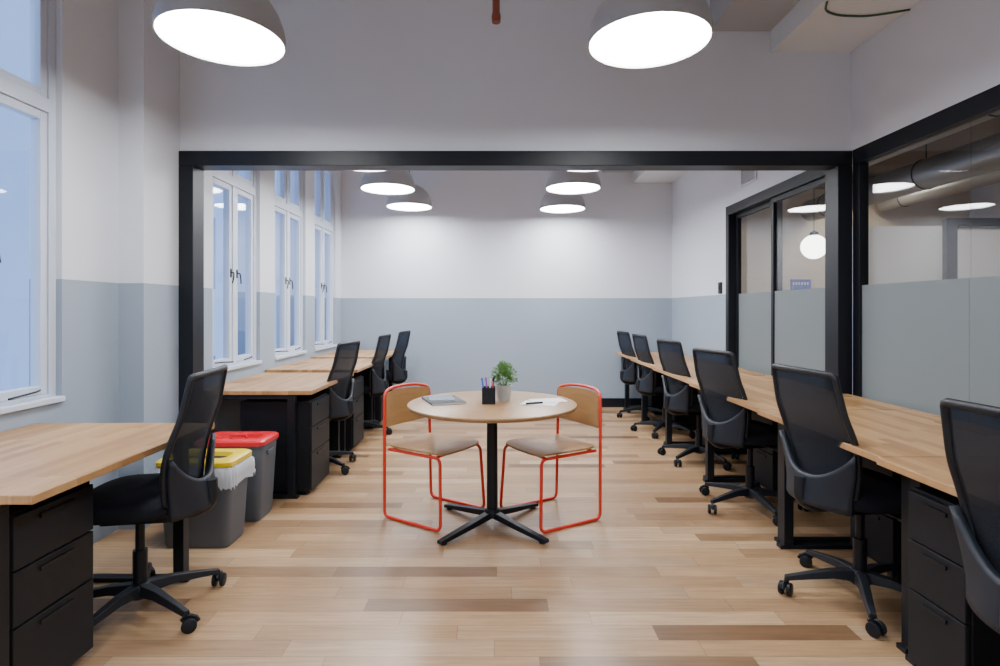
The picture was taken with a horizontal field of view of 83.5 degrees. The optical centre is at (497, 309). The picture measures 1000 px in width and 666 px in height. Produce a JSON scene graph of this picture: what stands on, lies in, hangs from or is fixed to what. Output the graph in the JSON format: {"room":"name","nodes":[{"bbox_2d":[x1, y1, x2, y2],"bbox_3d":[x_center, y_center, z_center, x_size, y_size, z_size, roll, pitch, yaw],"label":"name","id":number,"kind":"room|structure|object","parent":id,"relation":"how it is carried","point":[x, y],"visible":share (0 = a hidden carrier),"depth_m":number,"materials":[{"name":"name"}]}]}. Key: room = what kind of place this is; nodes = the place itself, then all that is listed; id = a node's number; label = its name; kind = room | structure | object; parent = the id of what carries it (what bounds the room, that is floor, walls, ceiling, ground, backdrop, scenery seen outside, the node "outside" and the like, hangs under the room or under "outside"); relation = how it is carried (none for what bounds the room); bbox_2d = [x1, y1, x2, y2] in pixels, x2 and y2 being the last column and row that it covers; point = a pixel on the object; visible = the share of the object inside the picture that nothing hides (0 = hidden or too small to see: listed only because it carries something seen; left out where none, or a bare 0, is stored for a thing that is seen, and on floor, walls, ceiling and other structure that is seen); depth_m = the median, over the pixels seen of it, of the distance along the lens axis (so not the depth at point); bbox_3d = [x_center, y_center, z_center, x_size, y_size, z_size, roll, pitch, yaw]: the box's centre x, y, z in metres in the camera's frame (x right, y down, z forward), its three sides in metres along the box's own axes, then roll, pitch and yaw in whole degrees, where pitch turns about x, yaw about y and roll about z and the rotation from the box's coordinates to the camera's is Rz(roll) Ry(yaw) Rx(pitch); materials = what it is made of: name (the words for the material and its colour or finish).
{"room":"open-plan office","nodes":[
{"label":"open-plan office","id":0,"kind":"room"},
{"bbox_2d":[0,0,340,543],"bbox_3d":[-2.260,-0.450,2.450,0.320,3.500,10.100,0,0,0],"label":"wall","id":1,"kind":"structure","parent":0,"point":[118,82],"depth_m":3.32,"materials":[{"name":"paint"}]},
{"bbox_2d":[0,0,64,414],"bbox_3d":[-2.295,-0.675,2.470,0.130,2.290,0.840,0,0,0],"label":"window","id":2,"kind":"structure","parent":1,"relation":"in","point":[35,99],"depth_m":2.80,"materials":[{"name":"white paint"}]},
{"bbox_2d":[0,0,46,97],"bbox_3d":[-2.314,-1.423,2.671,0.052,0.701,0.343,0,0,0],"label":"light","id":3,"kind":"object","parent":2,"relation":"attached to","point":[37,86],"depth_m":2.80,"materials":[{"name":"clear glass"}]},
{"bbox_2d":[213,171,261,370],"bbox_3d":[-2.145,-0.675,4.530,0.130,2.290,0.820,0,0,0],"label":"window","id":4,"kind":"structure","parent":1,"relation":"in","point":[233,186],"depth_m":4.54,"materials":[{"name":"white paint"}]},
{"bbox_2d":[236,171,252,186],"bbox_3d":[-2.164,-1.423,4.726,0.052,0.701,0.333,0,0,0],"label":"light","id":5,"kind":"object","parent":4,"relation":"attached to","point":[247,181],"depth_m":4.80,"materials":[{"name":"clear glass"}]},
{"bbox_2d":[275,171,306,359],"bbox_3d":[-2.145,-0.675,5.690,0.130,2.290,0.840,0,0,0],"label":"window","id":6,"kind":"structure","parent":1,"relation":"in","point":[287,210],"depth_m":5.74,"materials":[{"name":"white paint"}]},
{"bbox_2d":[275,171,285,202],"bbox_3d":[-2.164,-1.423,5.489,0.052,0.701,0.343,0,0,0],"label":"light","id":7,"kind":"object","parent":6,"relation":"attached to","point":[282,198],"depth_m":5.62,"materials":[{"name":"clear glass"}]},
{"bbox_2d":[289,171,299,209],"bbox_3d":[-2.164,-1.423,5.891,0.052,0.701,0.343,0,0,0],"label":"light","id":8,"kind":"object","parent":6,"relation":"attached to","point":[296,206],"depth_m":6.02,"materials":[{"name":"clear glass"}]},
{"bbox_2d":[315,171,336,350],"bbox_3d":[-2.145,-0.675,6.830,0.130,2.290,0.820,0,0,0],"label":"window","id":9,"kind":"structure","parent":1,"relation":"in","point":[322,226],"depth_m":6.83,"materials":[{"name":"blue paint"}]},
{"bbox_2d":[315,171,321,220],"bbox_3d":[-2.164,-1.423,6.633,0.052,0.701,0.333,0,0,0],"label":"light","id":10,"kind":"object","parent":9,"relation":"attached to","point":[318,217],"depth_m":6.76,"materials":[{"name":"clear glass"}]},
{"bbox_2d":[324,171,330,225],"bbox_3d":[-2.164,-1.423,7.027,0.052,0.701,0.333,0,0,0],"label":"light","id":11,"kind":"object","parent":9,"relation":"attached to","point":[327,222],"depth_m":7.15,"materials":[{"name":"clear glass"}]},
{"bbox_2d":[71,407,912,665],"bbox_3d":[2.890,1.350,3.550,10.620,0.100,12.300,0,0,0],"label":"floor","id":12,"kind":"structure","parent":0,"point":[323,578],"depth_m":2.68,"materials":[{"name":"brown wood"}]},
{"bbox_2d":[9,481,92,665],"bbox_3d":[-1.768,0.970,1.920,0.524,0.660,0.360,0,0,0],"label":"drawer pedestal","id":13,"kind":"object","parent":12,"relation":"on","point":[51,538],"visible":0.87,"depth_m":1.90,"materials":[{"name":"black metal"}]},
{"bbox_2d":[0,423,214,665],"bbox_3d":[-1.812,0.923,2.195,0.865,0.753,1.070,0,0,0],"label":"desk","id":14,"kind":"object","parent":12,"relation":"on","point":[39,462],"visible":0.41,"depth_m":2.15,"materials":[{"name":"brown wood"}]},
{"bbox_2d":[0,423,214,504],"bbox_3d":[-1.812,0.564,2.195,0.865,0.028,1.070,0,0,0],"label":"countertop","id":15,"kind":"structure","parent":14,"relation":"on","point":[39,462],"depth_m":2.16,"materials":[{"name":"brown wood"}]},
{"bbox_2d":[93,364,227,633],"bbox_3d":[-1.560,0.777,2.404,0.674,1.046,0.682,0,0,-9],"label":"office chair","id":16,"kind":"object","parent":12,"relation":"on","point":[182,489],"visible":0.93,"depth_m":2.34,"materials":[{"name":"black fabric"}]},
{"bbox_2d":[153,449,255,547],"bbox_3d":[-1.650,1.056,3.161,0.461,0.488,0.330,0,0,0],"label":"recycling bin","id":17,"kind":"object","parent":12,"relation":"on","point":[222,525],"visible":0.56,"depth_m":3.05,"materials":[{"name":"grey plastic"}]},
{"bbox_2d":[207,431,278,521],"bbox_3d":[-1.640,1.042,3.540,0.424,0.517,0.294,0,0,0],"label":"recycling bin","id":18,"kind":"object","parent":12,"relation":"on","point":[259,496],"visible":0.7,"depth_m":3.44,"materials":[{"name":"grey plastic"}]},
{"bbox_2d":[210,373,353,498],"bbox_3d":[-1.685,0.926,4.405,0.810,0.748,1.130,0,0,0],"label":"desk","id":19,"kind":"object","parent":12,"relation":"on","point":[288,386],"visible":0.56,"depth_m":3.91,"materials":[{"name":"brown wood"}]},
{"bbox_2d":[223,373,353,394],"bbox_3d":[-1.685,0.569,4.405,0.810,0.028,1.130,0,0,0],"label":"countertop","id":20,"kind":"structure","parent":19,"relation":"on","point":[268,383],"depth_m":4.17,"materials":[{"name":"brown wood"}]},
{"bbox_2d":[240,393,328,494],"bbox_3d":[-1.548,0.970,4.120,0.504,0.660,0.420,0,0,0],"label":"drawer pedestal","id":21,"kind":"object","parent":12,"relation":"on","point":[312,410],"visible":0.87,"depth_m":3.91,"materials":[{"name":"black metal"}]},
{"bbox_2d":[265,359,373,450],"bbox_3d":[-1.675,0.916,5.600,0.830,0.768,1.160,0,0,0],"label":"desk","id":22,"kind":"object","parent":12,"relation":"on","point":[307,365],"visible":0.38,"depth_m":5.30,"materials":[{"name":"brown wood"}]},
{"bbox_2d":[265,359,371,372],"bbox_3d":[-1.675,0.549,5.600,0.830,0.028,1.160,0,0,0],"label":"countertop","id":23,"kind":"structure","parent":22,"relation":"on","point":[314,365],"depth_m":5.30,"materials":[{"name":"brown wood"}]},
{"bbox_2d":[316,375,363,450],"bbox_3d":[-1.568,0.970,5.320,0.504,0.660,0.400,0,0,0],"label":"drawer pedestal","id":24,"kind":"object","parent":12,"relation":"on","point":[354,424],"visible":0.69,"depth_m":5.20,"materials":[{"name":"black metal"}]},
{"bbox_2d":[325,340,359,474],"bbox_3d":[-1.502,0.777,4.577,0.681,1.046,0.666,0,0,7],"label":"office chair","id":25,"kind":"object","parent":12,"relation":"on","point":[341,406],"visible":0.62,"depth_m":4.50,"materials":[{"name":"black plastic"}]},
{"bbox_2d":[311,350,393,419],"bbox_3d":[-1.675,0.911,6.810,0.830,0.778,1.140,0,0,0],"label":"desk","id":26,"kind":"object","parent":12,"relation":"on","point":[363,354],"visible":0.11,"depth_m":6.46,"materials":[{"name":"brown wood"}]},
{"bbox_2d":[311,350,393,358],"bbox_3d":[-1.675,0.539,6.810,0.830,0.028,1.140,0,0,0],"label":"countertop","id":27,"kind":"structure","parent":26,"relation":"on","point":[363,354],"depth_m":6.46,"materials":[{"name":"brown wood"}]},
{"bbox_2d":[354,369,382,422],"bbox_3d":[-1.568,0.970,6.460,0.504,0.660,0.300,0,0,0],"label":"drawer pedestal","id":28,"kind":"object","parent":12,"relation":"on","point":[378,400],"visible":0.23,"depth_m":6.31,"materials":[{"name":"black metal"}]},
{"bbox_2d":[363,334,391,434],"bbox_3d":[-1.428,0.777,5.867,0.666,1.046,0.696,0,0,3],"label":"office chair","id":29,"kind":"object","parent":12,"relation":"on","point":[376,384],"visible":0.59,"depth_m":5.78,"materials":[{"name":"black fabric"}]},
{"bbox_2d":[386,330,410,383],"bbox_3d":[-1.416,0.777,6.932,0.710,1.046,0.681,0,0,7],"label":"office chair","id":30,"kind":"object","parent":12,"relation":"on","point":[396,374],"visible":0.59,"depth_m":6.76,"materials":[{"name":"black fabric"}]},
{"bbox_2d":[383,383,484,531],"bbox_3d":[-0.425,0.895,3.592,0.527,0.809,0.470,0,0,33],"label":"dining chair","id":31,"kind":"object","parent":12,"relation":"on","point":[395,410],"visible":0.97,"depth_m":3.58,"materials":[{"name":"brown wood"}]},
{"bbox_2d":[407,391,576,544],"bbox_3d":[-0.035,0.930,3.390,1.020,0.740,1.020,0,0,0],"label":"round table","id":32,"kind":"object","parent":12,"relation":"on","point":[473,411],"visible":0.94,"depth_m":3.28,"materials":[{"name":"brown wood"}]},
{"bbox_2d":[422,395,465,405],"bbox_3d":[-0.335,0.554,3.440,0.210,0.012,0.280,0,0,-20],"label":"notebook","id":33,"kind":"object","parent":32,"relation":"on","point":[457,400],"visible":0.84,"depth_m":3.33,"materials":[{"name":"grey paper"}]},
{"bbox_2d":[428,395,454,401],"bbox_3d":[-0.350,0.542,3.440,0.150,0.010,0.200,0,0,-11],"label":"notebook","id":34,"kind":"object","parent":33,"relation":"on","point":[432,398],"visible":1,"depth_m":3.40,"materials":[{"name":"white paper"}]},
{"bbox_2d":[482,386,495,403],"bbox_3d":[-0.055,0.511,3.360,0.080,0.098,0.080,0,0,0],"label":"pen cup","id":35,"kind":"object","parent":32,"relation":"on","point":[488,394],"visible":0.94,"depth_m":3.32,"materials":[{"name":"black"}]},
{"bbox_2d":[489,360,517,400],"bbox_3d":[0.039,0.433,3.471,0.192,0.254,0.201,0,0,0],"label":"potted plant","id":36,"kind":"object","parent":32,"relation":"on","point":[503,391],"visible":0.98,"depth_m":3.44,"materials":[{"name":"green plant"}]},
{"bbox_2d":[521,400,558,405],"bbox_3d":[0.250,0.559,3.360,0.210,0.001,0.150,0,0,17],"label":"paper sheet","id":37,"kind":"object","parent":32,"relation":"on","point":[526,401],"visible":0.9,"depth_m":3.35,"materials":[{"name":"white paper"}]},
{"bbox_2d":[526,401,542,403],"bbox_3d":[0.215,0.552,3.328,0.110,0.012,0.012,0,0,-23],"label":"marker","id":38,"kind":"object","parent":37,"relation":"on","point":[541,401],"visible":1,"depth_m":3.32,"materials":[{"name":"black plastic"}]},
{"bbox_2d":[529,398,568,402],"bbox_3d":[0.310,0.558,3.460,0.210,0.001,0.150,0,0,-14],"label":"paper sheet","id":39,"kind":"object","parent":32,"relation":"on","point":[545,400],"visible":0.93,"depth_m":3.45,"materials":[{"name":"white paper"}]},
{"bbox_2d":[499,383,601,533],"bbox_3d":[0.351,0.895,3.566,0.527,0.809,0.470,0,0,-31],"label":"dining chair","id":40,"kind":"object","parent":12,"relation":"on","point":[588,411],"visible":0.96,"depth_m":3.56,"materials":[{"name":"brown wood"}]},
{"bbox_2d":[617,331,664,420],"bbox_3d":[1.765,0.777,6.793,0.663,1.046,0.682,0,0,-5],"label":"office chair","id":41,"kind":"object","parent":12,"relation":"on","point":[628,373],"visible":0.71,"depth_m":6.72,"materials":[{"name":"black plastic"}]},
{"bbox_2d":[615,352,692,421],"bbox_3d":[1.920,0.923,6.878,0.760,0.753,0.945,0,0,0],"label":"desk","id":42,"kind":"object","parent":12,"relation":"on","point":[654,354],"visible":0.2,"depth_m":7.25,"materials":[{"name":"brown wood"}]},
{"bbox_2d":[615,352,692,359],"bbox_3d":[1.920,0.564,6.878,0.760,0.028,0.945,0,0,0],"label":"countertop","id":43,"kind":"structure","parent":42,"relation":"on","point":[654,354],"depth_m":6.77,"materials":[{"name":"brown wood"}]},
{"bbox_2d":[648,371,663,414],"bbox_3d":[2.088,0.980,7.100,0.384,0.640,0.340,0,0,0],"label":"drawer pedestal","id":44,"kind":"object","parent":12,"relation":"on","point":[657,401],"visible":0.12,"depth_m":6.93,"materials":[{"name":"black metal"}]},
{"bbox_2d":[630,333,694,438],"bbox_3d":[1.739,0.777,5.939,0.655,1.046,0.685,0,0,15],"label":"office chair","id":45,"kind":"object","parent":12,"relation":"on","point":[648,385],"visible":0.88,"depth_m":5.83,"materials":[{"name":"black plastic"}]},
{"bbox_2d":[631,358,694,442],"bbox_3d":[1.907,0.923,5.902,0.785,0.753,0.995,0,0,0],"label":"desk","id":46,"kind":"object","parent":12,"relation":"on","point":[689,361],"visible":0.26,"depth_m":6.17,"materials":[{"name":"brown wood"}]},
{"bbox_2d":[631,358,693,368],"bbox_3d":[1.907,0.564,5.902,0.785,0.028,0.995,0,0,0],"label":"countertop","id":47,"kind":"structure","parent":46,"relation":"on","point":[689,361],"depth_m":5.87,"materials":[{"name":"brown wood"}]},
{"bbox_2d":[672,388,696,429],"bbox_3d":[2.088,0.980,6.200,0.384,0.640,0.340,0,0,0],"label":"drawer pedestal","id":48,"kind":"object","parent":12,"relation":"on","point":[692,419],"visible":0.06,"depth_m":6.03,"materials":[{"name":"black metal"}]},
{"bbox_2d":[657,339,738,470],"bbox_3d":[1.762,0.777,4.846,0.675,1.046,0.683,0,0,-8],"label":"office chair","id":49,"kind":"object","parent":12,"relation":"on","point":[679,398],"visible":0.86,"depth_m":4.76,"materials":[{"name":"black plastic"}]},
{"bbox_2d":[653,367,772,477],"bbox_3d":[1.895,0.923,4.843,0.810,0.753,1.115,0,0,0],"label":"desk","id":50,"kind":"object","parent":12,"relation":"on","point":[745,375],"visible":0.28,"depth_m":4.78,"materials":[{"name":"brown wood"}]},
{"bbox_2d":[653,367,772,383],"bbox_3d":[1.895,0.564,4.843,0.810,0.028,1.115,0,0,0],"label":"countertop","id":51,"kind":"structure","parent":50,"relation":"on","point":[744,377],"depth_m":4.63,"materials":[{"name":"brown wood"}]},
{"bbox_2d":[697,389,751,453],"bbox_3d":[2.088,0.980,5.180,0.384,0.640,0.340,0,0,0],"label":"drawer pedestal","id":52,"kind":"object","parent":12,"relation":"on","point":[739,451],"visible":0.02,"depth_m":5.04,"materials":[{"name":"black metal"}]},
{"bbox_2d":[692,348,808,526],"bbox_3d":[1.658,0.777,3.677,0.679,1.046,0.672,0,0,-13],"label":"office chair","id":53,"kind":"object","parent":12,"relation":"on","point":[726,424],"visible":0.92,"depth_m":3.60,"materials":[{"name":"black plastic"}]},
{"bbox_2d":[752,411,777,490],"bbox_3d":[2.088,0.980,4.040,0.384,0.640,0.340,0,0,0],"label":"drawer pedestal","id":54,"kind":"object","parent":12,"relation":"on","point":[765,460],"visible":0.18,"depth_m":3.97,"materials":[{"name":"black metal"}]},
{"bbox_2d":[689,382,908,541],"bbox_3d":[1.880,0.923,3.692,0.840,0.753,1.175,0,0,0],"label":"desk","id":55,"kind":"object","parent":12,"relation":"on","point":[760,395],"visible":0.28,"depth_m":3.40,"materials":[{"name":"brown wood"}]},
{"bbox_2d":[689,382,908,411],"bbox_3d":[1.880,0.564,3.692,0.840,0.028,1.175,0,0,0],"label":"countertop","id":56,"kind":"structure","parent":55,"relation":"on","point":[760,395],"depth_m":3.40,"materials":[{"name":"brown wood"}]},
{"bbox_2d":[771,363,900,637],"bbox_3d":[1.619,0.777,2.546,0.677,1.046,0.675,0,0,-6],"label":"office chair","id":57,"kind":"object","parent":12,"relation":"on","point":[823,476],"visible":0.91,"depth_m":2.46,"materials":[{"name":"black fabric"}]},
{"bbox_2d":[757,409,945,653],"bbox_3d":[1.867,0.923,2.600,0.865,0.753,1.000,0,0,0],"label":"desk","id":58,"kind":"object","parent":12,"relation":"on","point":[879,432],"visible":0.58,"depth_m":2.49,"materials":[{"name":"brown wood"}]},
{"bbox_2d":[757,409,945,461],"bbox_3d":[1.867,0.564,2.600,0.865,0.028,1.000,0,0,0],"label":"countertop","id":59,"kind":"structure","parent":58,"relation":"on","point":[879,432],"depth_m":2.51,"materials":[{"name":"brown wood"}]},
{"bbox_2d":[850,457,900,568],"bbox_3d":[2.088,0.980,2.860,0.384,0.640,0.340,0,0,0],"label":"drawer pedestal","id":60,"kind":"object","parent":12,"relation":"on","point":[882,531],"visible":0.17,"depth_m":2.78,"materials":[{"name":"black metal"}]},
{"bbox_2d":[877,457,956,665],"bbox_3d":[1.857,0.923,1.522,0.885,0.753,1.145,0,0,0],"label":"desk","id":61,"kind":"object","parent":12,"relation":"on","point":[934,472],"visible":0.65,"depth_m":1.96,"materials":[{"name":"brown wood"}]},
{"bbox_2d":[877,457,956,496],"bbox_3d":[1.857,0.564,1.522,0.885,0.028,1.145,0,0,0],"label":"countertop","id":62,"kind":"structure","parent":61,"relation":"on","point":[934,472],"depth_m":1.94,"materials":[{"name":"brown wood"}]},
{"bbox_2d":[908,487,999,665],"bbox_3d":[1.728,0.970,1.900,0.504,0.660,0.260,0,0,0],"label":"drawer pedestal","id":63,"kind":"object","parent":12,"relation":"on","point":[944,630],"visible":0.82,"depth_m":1.88,"materials":[{"name":"black metal"}]},
{"bbox_2d":[939,398,999,633],"bbox_3d":[1.630,0.777,1.469,0.674,1.046,0.678,0,0,-5],"label":"office chair","id":64,"kind":"object","parent":12,"relation":"on","point":[971,430],"visible":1,"depth_m":1.57,"materials":[{"name":"black fabric"}]},
{"bbox_2d":[341,171,671,397],"bbox_3d":[0.015,-0.450,7.575,4.870,3.500,0.150,0,0,0],"label":"wall","id":65,"kind":"structure","parent":0,"point":[480,278],"depth_m":7.50,"materials":[{"name":"paint"}]},
{"bbox_2d":[602,398,640,406],"bbox_3d":[0.115,1.240,7.492,4.430,0.120,0.015,0,0,0],"label":"baseboard","id":66,"kind":"structure","parent":65,"relation":"attached to","point":[606,402],"depth_m":7.49,"materials":[{"name":"black"}]},
{"bbox_2d":[180,0,850,150],"bbox_3d":[0.115,-1.625,3.775,4.430,1.150,0.150,0,0,0],"label":"wall header","id":67,"kind":"structure","parent":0,"point":[352,75],"depth_m":3.70,"materials":[{"name":"paint"}]},
{"bbox_2d":[179,151,851,409],"bbox_3d":[0.115,0.127,3.750,4.430,2.347,0.140,0,0,0],"label":"trim","id":68,"kind":"structure","parent":67,"relation":"attached to","point":[837,165],"depth_m":3.68,"materials":[{"name":"black metal"}]},
{"bbox_2d":[603,171,632,172],"bbox_3d":[1.600,-2.020,5.675,0.400,0.360,3.650,0,0,0],"label":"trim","id":69,"kind":"structure","parent":67,"relation":"attached to","point":[603,171],"depth_m":7.44,"materials":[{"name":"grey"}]},
{"bbox_2d":[710,0,799,30],"bbox_3d":[1.600,-2.020,0.550,0.400,0.360,6.300,0,0,0],"label":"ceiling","id":70,"kind":"structure","parent":67,"relation":"attached to","point":[727,15],"depth_m":3.51,"materials":[{"name":"grey paint"}]},
{"bbox_2d":[672,0,999,415],"bbox_3d":[2.390,-0.450,2.450,0.120,3.500,10.100,0,0,0],"label":"wall","id":71,"kind":"structure","parent":0,"point":[917,345],"depth_m":3.24,"materials":[{"name":"white paint"}]},
{"bbox_2d":[632,171,687,182],"bbox_3d":[2.065,-1.950,5.675,0.530,0.500,3.650,0,0,0],"label":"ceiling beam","id":72,"kind":"structure","parent":71,"relation":"attached to","point":[637,176],"depth_m":7.18,"materials":[{"name":"white paint"}]},
{"bbox_2d":[718,282,721,293],"bbox_3d":[2.317,-0.230,5.850,0.026,0.120,0.070,0,0,0],"label":"wall switch","id":73,"kind":"object","parent":71,"relation":"attached to","point":[719,283],"visible":1,"depth_m":5.83,"materials":[{"name":"black plastic"}]},
{"bbox_2d":[740,171,756,187],"bbox_3d":[2.324,-1.280,5.200,0.012,0.220,0.320,0,0,0],"label":"air vent","id":74,"kind":"object","parent":71,"relation":"in","point":[742,184],"visible":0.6,"depth_m":5.22,"materials":[{"name":"white metal"}]},
{"bbox_2d":[726,171,825,374],"bbox_3d":[2.365,0.131,4.760,0.130,2.339,1.800,0,0,0],"label":"door","id":75,"kind":"structure","parent":71,"relation":"in","point":[779,326],"depth_m":4.74,"materials":[{"name":"black"}]},
{"bbox_2d":[771,0,921,51],"bbox_3d":[2.065,-1.950,0.550,0.530,0.500,6.300,0,0,0],"label":"beam","id":76,"kind":"structure","parent":71,"relation":"attached to","point":[807,27],"depth_m":3.36,"materials":[{"name":"white paint"}]},
{"bbox_2d":[824,1,909,16],"bbox_3d":[2.058,-1.694,3.176,0.529,0.014,0.123,0,0,-9],"label":"cable","id":77,"kind":"object","parent":71,"relation":"attached to","point":[826,3],"visible":1,"depth_m":3.20,"materials":[{"name":"black plastic"}]},
{"bbox_2d":[741,189,969,293],"bbox_3d":[5.325,-0.450,9.600,5.750,3.500,0.200,0,0,0],"label":"wall","id":78,"kind":"structure","parent":0,"point":[755,227],"depth_m":9.50,"materials":[{"name":"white paint"}]},
{"bbox_2d":[790,279,810,289],"bbox_3d":[5.130,-0.430,9.488,0.340,0.180,0.025,0,0,0],"label":"wall sign","id":79,"kind":"object","parent":78,"relation":"attached to","point":[795,284],"visible":0.88,"depth_m":9.48,"materials":[{"name":"blue plastic"}]},
{"bbox_2d":[814,117,999,188],"bbox_3d":[5.325,-2.125,3.550,5.750,0.150,12.300,0,0,0],"label":"ceiling","id":80,"kind":"structure","parent":0,"point":[990,127],"depth_m":7.02,"materials":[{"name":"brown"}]},
{"bbox_2d":[800,132,999,220],"bbox_3d":[5.200,-1.755,5.400,0.383,0.594,7.800,0,0,0],"label":"duct","id":81,"kind":"object","parent":80,"relation":"hanging from","point":[981,156],"visible":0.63,"depth_m":6.57,"materials":[{"name":"grey metal"}]},
{"bbox_2d":[852,110,999,172],"bbox_3d":[4.000,-1.801,5.400,0.302,0.503,7.800,0,0,0],"label":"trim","id":82,"kind":"structure","parent":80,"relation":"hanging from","point":[995,114],"depth_m":5.07,"materials":[{"name":"grey metal"}]},
{"bbox_2d":[800,230,824,258],"bbox_3d":[3.950,-1.101,7.000,0.300,0.922,0.300,0,0,0],"label":"globe lamp","id":83,"kind":"object","parent":82,"relation":"hanging from","point":[812,246],"visible":0.91,"depth_m":6.91,"materials":[{"name":"white glass"}]},
{"bbox_2d":[876,169,999,211],"bbox_3d":[6.400,-1.836,5.400,0.261,0.432,7.800,0,0,0],"label":"duct","id":84,"kind":"object","parent":80,"relation":"hanging from","point":[992,177],"visible":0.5,"depth_m":7.94,"materials":[{"name":"grey metal"}]},
{"bbox_2d":[852,226,999,394],"bbox_3d":[6.400,0.090,7.560,3.200,2.420,0.120,0,0,0],"label":"wall","id":85,"kind":"structure","parent":0,"point":[897,254],"depth_m":7.50,"materials":[{"name":"white paint"}]},
{"bbox_2d":[942,218,999,279],"bbox_3d":[6.975,0.040,7.460,2.050,2.520,0.080,0,0,0],"label":"trim","id":86,"kind":"structure","parent":85,"relation":"attached to","point":[949,225],"depth_m":7.42,"materials":[{"name":"grey"}]},
{"bbox_2d":[970,183,999,217],"bbox_3d":[8.100,-0.450,3.450,0.200,3.500,12.100,0,0,0],"label":"wall","id":87,"kind":"structure","parent":0,"point":[984,201],"depth_m":9.19,"materials":[{"name":"white paint"}]},
{"bbox_3d":[0.015,-2.260,2.525,4.870,0.120,10.250,0,0,0],"label":"ceiling","id":88,"kind":"structure","parent":0,"visible":0},
{"bbox_2d":[152,0,285,66],"bbox_3d":[-1.290,-1.730,2.620,0.560,0.940,0.560,0,0,0],"label":"pendant lamp","id":89,"kind":"object","parent":88,"relation":"hanging from","point":[244,33],"visible":1,"depth_m":2.55,"materials":[{"name":"white metal"}]},
{"bbox_2d":[360,171,414,194],"bbox_3d":[-1.150,-1.730,5.850,0.560,0.940,0.560,0,0,0],"label":"pendant lamp","id":90,"kind":"object","parent":88,"relation":"hanging from","point":[383,182],"visible":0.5,"depth_m":5.69,"materials":[{"name":"grey metal"}]},
{"bbox_2d":[362,183,413,193],"bbox_3d":[-1.150,-1.278,5.850,0.540,0.012,0.540,0,0,0],"label":"diffuser","id":91,"kind":"object","parent":90,"relation":"attached to","point":[376,188],"depth_m":5.86,"materials":[{"name":"white plastic"}]},
{"bbox_2d":[386,171,431,210],"bbox_3d":[-1.100,-1.738,6.950,0.560,0.925,0.560,0,0,0],"label":"pendant lamp","id":92,"kind":"object","parent":88,"relation":"hanging from","point":[418,200],"visible":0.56,"depth_m":6.79,"materials":[{"name":"grey metal"}]},
{"bbox_2d":[388,203,430,209],"bbox_3d":[-1.100,-1.293,6.950,0.540,0.012,0.540,0,0,0],"label":"diffuser","id":93,"kind":"object","parent":92,"relation":"attached to","point":[395,206],"depth_m":6.96,"materials":[{"name":"white plastic"}]},
{"bbox_2d":[492,0,500,24],"bbox_3d":[-0.010,-1.870,3.000,0.050,0.660,0.050,0,0,0],"label":"pipe","id":94,"kind":"object","parent":88,"relation":"hanging from","point":[496,17],"visible":1,"depth_m":2.98,"materials":[{"name":"brown metal"}]},
{"bbox_2d":[540,191,584,212],"bbox_3d":[0.800,-1.725,6.950,0.560,0.950,0.560,0,0,0],"label":"pendant lamp","id":95,"kind":"object","parent":88,"relation":"hanging from","point":[550,202],"visible":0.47,"depth_m":6.77,"materials":[{"name":"grey metal"}]},
{"bbox_2d":[541,205,583,211],"bbox_3d":[0.800,-1.268,6.950,0.540,0.012,0.540,0,0,0],"label":"diffuser","id":96,"kind":"object","parent":95,"relation":"attached to","point":[545,208],"depth_m":6.96,"materials":[{"name":"white plastic"}]},
{"bbox_2d":[546,171,600,193],"bbox_3d":[0.770,-1.722,5.750,0.560,0.955,0.560,0,0,0],"label":"pendant lamp","id":97,"kind":"object","parent":88,"relation":"hanging from","point":[558,182],"visible":0.54,"depth_m":5.60,"materials":[{"name":"grey metal"}]},
{"bbox_2d":[547,183,598,192],"bbox_3d":[0.770,-1.263,5.750,0.540,0.012,0.540,0,0,0],"label":"diffuser","id":98,"kind":"object","parent":97,"relation":"attached to","point":[551,187],"depth_m":5.75,"materials":[{"name":"white plastic"}]},
{"bbox_2d":[588,0,712,68],"bbox_3d":[0.700,-1.720,2.600,0.560,0.960,0.560,0,0,0],"label":"pendant lamp","id":99,"kind":"object","parent":88,"relation":"hanging from","point":[627,34],"visible":1,"depth_m":2.53,"materials":[{"name":"grey metal"}]},
{"label":"outside","id":100,"kind":"structure","parent":0,"visible":0},
{"bbox_2d":[0,0,275,390],"bbox_3d":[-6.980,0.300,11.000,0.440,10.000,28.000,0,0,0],"label":"window glass","id":101,"kind":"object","parent":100,"point":[14,14],"visible":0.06,"depth_m":7.91,"materials":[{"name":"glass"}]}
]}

